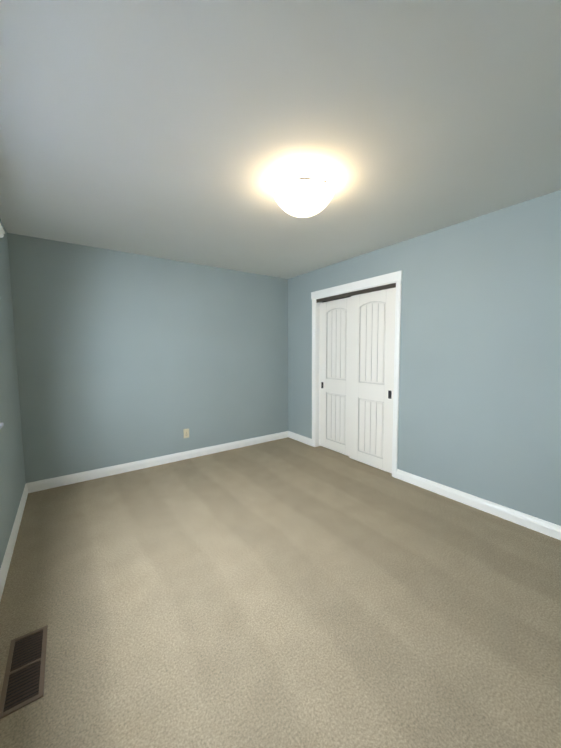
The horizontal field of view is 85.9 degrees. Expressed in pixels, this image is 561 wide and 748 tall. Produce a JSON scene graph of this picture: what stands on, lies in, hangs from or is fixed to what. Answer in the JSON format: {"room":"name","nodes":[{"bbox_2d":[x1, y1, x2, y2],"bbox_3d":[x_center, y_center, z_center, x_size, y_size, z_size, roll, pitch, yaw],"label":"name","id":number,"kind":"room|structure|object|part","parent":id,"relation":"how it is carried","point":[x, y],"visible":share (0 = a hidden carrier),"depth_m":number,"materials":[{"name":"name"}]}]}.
{"room":"empty bedroom","nodes":[
{"label":"empty bedroom","id":0,"kind":"room"},
{"bbox_2d":[0,219,25,567],"bbox_3d":[-1.267,0.067,1.011,0.160,2.440,4.350,-4,5,-35],"label":"wall","id":1,"kind":"structure","parent":0,"point":[12,478],"depth_m":2.35,"materials":[{"name":"paint"}]},
{"bbox_2d":[0,227,3,237],"bbox_3d":[-1.176,-0.781,1.027,0.091,0.096,2.132,-4,5,-35],"label":"crown molding","id":2,"kind":"structure","parent":1,"relation":"attached to","point":[1,234],"depth_m":1.87,"materials":[{"name":"white"}]},
{"bbox_2d":[0,484,27,600],"bbox_3d":[-1.188,1.230,1.151,0.014,0.098,4.350,-4,5,-35],"label":"baseboard","id":3,"kind":"structure","parent":1,"relation":"attached to","point":[4,568],"depth_m":2.05,"materials":[{"name":"white wood"}]},
{"bbox_2d":[7,233,287,482],"bbox_3d":[-0.920,-0.167,4.023,4.240,2.440,0.160,-4,5,-35],"label":"wall","id":4,"kind":"structure","parent":0,"point":[123,357],"depth_m":3.41,"materials":[{"name":"paint"}]},
{"bbox_2d":[26,431,287,492],"bbox_3d":[-1.162,1.025,3.827,3.180,0.098,0.014,-4,5,-35],"label":"baseboard","id":5,"kind":"structure","parent":4,"relation":"attached to","point":[40,485],"depth_m":3.50,"materials":[{"name":"white wood"}]},
{"bbox_2d":[183,429,188,437],"bbox_3d":[-1.186,0.749,3.795,0.070,0.115,0.008,-4,5,-35],"label":"electrical outlet","id":6,"kind":"object","parent":4,"relation":"attached to","point":[186,433],"visible":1,"depth_m":3.79,"materials":[{"name":"beige plastic"}]},
{"bbox_2d":[0,437,560,747],"bbox_3d":[0.401,1.241,2.292,4.240,0.120,4.670,-4,5,-35],"label":"floor","id":7,"kind":"structure","parent":0,"point":[287,592],"depth_m":1.57,"materials":[{"name":"carpet"}]},
{"bbox_2d":[0,625,47,718],"bbox_3d":[-1.102,1.263,1.303,0.137,0.008,0.379,-4,5,-35],"label":"floor air vent","id":8,"kind":"object","parent":7,"relation":"on","point":[23,681],"visible":1,"depth_m":1.28,"materials":[{"name":"brown metal"}]},
{"bbox_2d":[0,0,560,278],"bbox_3d":[0.383,-1.311,2.096,4.240,0.120,4.670,-4,5,-35],"label":"ceiling","id":9,"kind":"structure","parent":0,"point":[200,132],"depth_m":1.43,"materials":[{"name":"paint"}]},
{"bbox_2d":[274,178,332,217],"bbox_3d":[0.152,-1.137,1.952,0.380,0.202,0.386,-4,5,-35],"label":"ceiling light","id":10,"kind":"object","parent":9,"relation":"attached to","point":[302,198],"visible":1,"depth_m":1.85,"materials":[{"name":"white glass"}]},
{"bbox_2d":[288,190,560,525],"bbox_3d":[1.431,-0.099,2.935,0.115,2.440,4.350,-4,5,-35],"label":"wall","id":11,"kind":"structure","parent":0,"point":[480,383],"depth_m":2.52,"materials":[{"name":"paint"}]},
{"bbox_2d":[316,283,395,302],"bbox_3d":[0.879,-0.960,3.630,0.090,0.047,1.220,-4,5,-35],"label":"door track","id":12,"kind":"object","parent":11,"relation":"attached to","point":[383,287],"visible":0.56,"depth_m":3.51,"materials":[{"name":"brown metal"}]},
{"bbox_2d":[319,297,350,455],"bbox_3d":[0.739,0.038,3.968,0.036,1.998,0.625,-4,5,-35],"label":"closet door","id":13,"kind":"structure","parent":12,"relation":"hanging from","point":[334,378],"depth_m":3.97,"materials":[{"name":"white wood"}]},
{"bbox_3d":[0.732,0.028,3.962,0.012,1.725,0.315,-4,5,-35],"label":"panel","id":14,"kind":"part","parent":13,"relation":"part of","materials":[{"name":"white wood"}]},
{"bbox_2d":[349,287,395,472],"bbox_3d":[1.049,0.063,3.459,0.036,2.021,0.625,-4,5,-35],"label":"closet door","id":15,"kind":"structure","parent":12,"relation":"hanging from","point":[372,341],"depth_m":3.43,"materials":[{"name":"white wood"}]},
{"bbox_3d":[1.043,0.065,3.454,0.012,1.725,0.315,-4,5,-35],"label":"panel","id":16,"kind":"part","parent":15,"relation":"part of","materials":[{"name":"white wood"}]},
{"bbox_2d":[312,280,401,477],"bbox_3d":[0.887,0.031,3.707,0.116,2.070,1.260,-4,5,-35],"label":"door frame","id":17,"kind":"structure","parent":11,"relation":"attached to","point":[317,331],"depth_m":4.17,"materials":[{"name":"white wood"}]},
{"bbox_2d":[311,270,402,298],"bbox_3d":[0.825,-1.033,3.586,0.021,0.095,1.364,-4,5,-35],"label":"trim","id":18,"kind":"structure","parent":11,"relation":"attached to","point":[375,281],"depth_m":3.45,"materials":[{"name":"white wood"}]},
{"bbox_2d":[288,431,560,539],"bbox_3d":[1.386,1.071,2.987,0.014,0.098,4.350,-4,5,-35],"label":"baseboard","id":19,"kind":"structure","parent":11,"relation":"attached to","point":[550,529],"depth_m":2.56,"materials":[{"name":"white wood"}]}
]}

